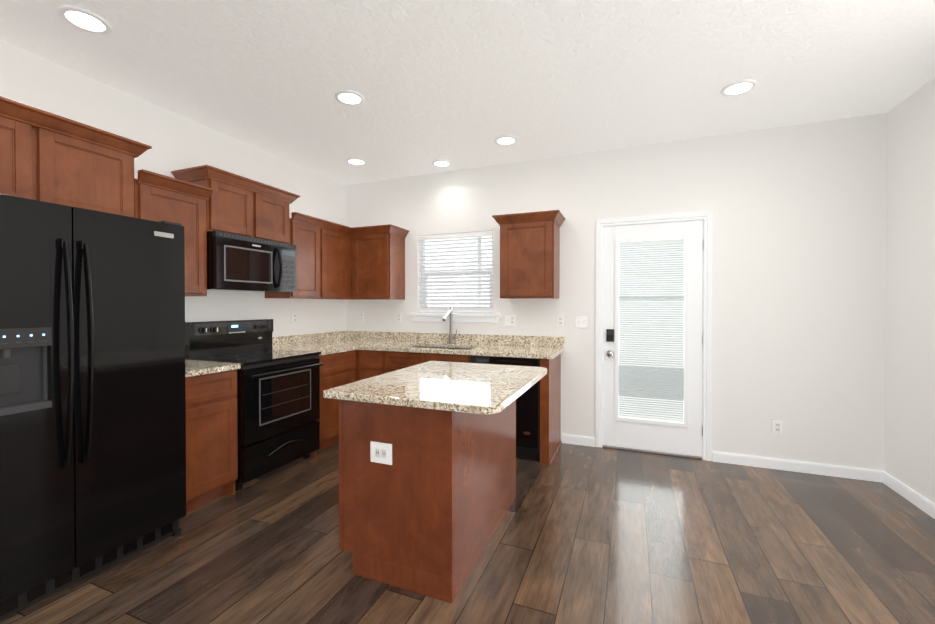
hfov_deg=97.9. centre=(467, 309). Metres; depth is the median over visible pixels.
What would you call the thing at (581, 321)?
light switch
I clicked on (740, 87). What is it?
recessed light
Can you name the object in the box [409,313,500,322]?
window sill
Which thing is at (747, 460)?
baseboard
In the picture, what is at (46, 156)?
upper cabinet
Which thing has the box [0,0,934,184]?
ceiling
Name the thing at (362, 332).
countertop
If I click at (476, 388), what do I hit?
countertop
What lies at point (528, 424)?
dishwasher
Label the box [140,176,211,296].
upper cabinet
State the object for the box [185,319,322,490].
range
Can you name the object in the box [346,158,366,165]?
recessed light
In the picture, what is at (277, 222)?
upper cabinet
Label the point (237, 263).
microwave
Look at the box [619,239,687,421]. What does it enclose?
door blind
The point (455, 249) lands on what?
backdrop
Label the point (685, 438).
door
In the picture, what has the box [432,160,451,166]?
recessed light
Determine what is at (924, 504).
baseboard
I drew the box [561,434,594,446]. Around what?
baseboard
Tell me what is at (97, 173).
upper cabinet
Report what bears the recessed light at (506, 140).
in the ceiling
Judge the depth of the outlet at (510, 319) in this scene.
4.08 m
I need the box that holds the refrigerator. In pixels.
[0,194,185,619]
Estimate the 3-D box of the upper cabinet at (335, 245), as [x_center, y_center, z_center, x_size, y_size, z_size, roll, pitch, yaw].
[-1.471,-0.464,4.219,0.402,0.716,0.549,0,1,22]
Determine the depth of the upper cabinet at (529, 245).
3.70 m
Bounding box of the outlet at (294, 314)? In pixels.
[292,312,297,323]
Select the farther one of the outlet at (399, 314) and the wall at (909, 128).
the outlet at (399, 314)
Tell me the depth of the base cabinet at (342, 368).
3.85 m
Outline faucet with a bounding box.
[442,307,456,343]
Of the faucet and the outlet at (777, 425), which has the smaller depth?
the outlet at (777, 425)
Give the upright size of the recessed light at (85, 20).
0.010 m
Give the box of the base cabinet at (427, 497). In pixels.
[339,399,515,602]
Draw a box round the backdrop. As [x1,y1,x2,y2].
[425,236,684,422]
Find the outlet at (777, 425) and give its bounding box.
[772,419,782,434]
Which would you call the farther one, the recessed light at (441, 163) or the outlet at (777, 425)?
the recessed light at (441, 163)
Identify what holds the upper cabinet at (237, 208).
attached to the wall at (178, 142)
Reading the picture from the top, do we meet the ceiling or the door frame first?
the ceiling
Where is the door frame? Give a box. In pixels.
[595,211,712,460]
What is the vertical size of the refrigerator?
1.782 m
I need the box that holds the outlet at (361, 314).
[359,312,363,321]
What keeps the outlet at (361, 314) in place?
attached to the wall at (824, 290)
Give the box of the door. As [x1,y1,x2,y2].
[603,220,703,456]
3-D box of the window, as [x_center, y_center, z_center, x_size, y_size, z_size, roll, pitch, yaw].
[-0.111,-0.384,4.398,0.868,0.851,0.048,0,1,22]
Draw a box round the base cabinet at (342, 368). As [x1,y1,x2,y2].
[318,350,396,437]
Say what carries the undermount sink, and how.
in the countertop at (518, 346)
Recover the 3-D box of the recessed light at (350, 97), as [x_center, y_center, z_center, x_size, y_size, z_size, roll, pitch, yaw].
[-0.805,-1.445,2.787,0.196,0.010,0.196,0,1,22]
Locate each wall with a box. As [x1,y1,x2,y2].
[0,40,347,336]
[344,113,883,469]
[880,78,934,503]
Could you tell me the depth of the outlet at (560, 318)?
3.90 m
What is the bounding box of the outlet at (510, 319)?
[505,314,515,325]
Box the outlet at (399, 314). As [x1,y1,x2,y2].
[397,312,401,322]
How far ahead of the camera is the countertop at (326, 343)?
4.07 m
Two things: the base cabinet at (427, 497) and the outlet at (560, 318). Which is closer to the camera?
the base cabinet at (427, 497)
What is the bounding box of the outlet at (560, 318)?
[557,315,564,326]
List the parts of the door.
glass, door hardware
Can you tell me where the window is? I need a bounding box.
[421,236,492,312]
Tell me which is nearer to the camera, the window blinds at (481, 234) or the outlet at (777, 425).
the outlet at (777, 425)
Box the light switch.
[575,315,587,327]
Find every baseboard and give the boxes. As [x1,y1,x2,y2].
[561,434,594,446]
[713,451,880,481]
[881,471,934,518]
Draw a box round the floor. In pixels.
[0,442,934,623]
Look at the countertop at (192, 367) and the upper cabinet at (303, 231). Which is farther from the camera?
the upper cabinet at (303, 231)
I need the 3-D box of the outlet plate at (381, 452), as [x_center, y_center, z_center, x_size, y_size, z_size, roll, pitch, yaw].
[-0.408,0.679,1.922,0.120,0.099,0.008,0,1,22]
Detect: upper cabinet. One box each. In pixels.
[0,108,59,203]
[60,124,139,218]
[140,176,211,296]
[176,172,263,238]
[264,188,291,243]
[265,216,315,298]
[316,220,355,299]
[356,228,407,299]
[496,216,559,298]
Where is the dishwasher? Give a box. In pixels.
[470,355,539,461]
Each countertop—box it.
[185,359,240,377]
[272,332,356,355]
[323,361,546,413]
[333,331,564,358]
[361,331,368,334]
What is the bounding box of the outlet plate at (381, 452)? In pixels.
[370,441,392,464]
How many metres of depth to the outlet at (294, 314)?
4.09 m
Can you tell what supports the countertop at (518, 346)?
on the base cabinet at (342, 368)
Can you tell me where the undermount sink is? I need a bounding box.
[415,346,468,349]
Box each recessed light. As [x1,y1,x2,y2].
[58,6,111,34]
[335,90,364,105]
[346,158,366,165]
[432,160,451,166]
[495,135,517,144]
[721,79,756,95]
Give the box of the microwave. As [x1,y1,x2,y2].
[207,231,295,292]
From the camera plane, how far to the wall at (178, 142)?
3.15 m
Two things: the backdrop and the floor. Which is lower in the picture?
the floor
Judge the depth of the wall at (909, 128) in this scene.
2.75 m
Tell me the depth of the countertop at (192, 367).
2.69 m
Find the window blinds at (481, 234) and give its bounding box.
[419,231,492,311]
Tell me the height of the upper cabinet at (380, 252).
0.716 m
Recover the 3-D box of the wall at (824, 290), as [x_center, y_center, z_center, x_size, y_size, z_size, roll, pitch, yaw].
[0.862,-0.091,3.982,4.860,2.740,0.120,0,1,22]

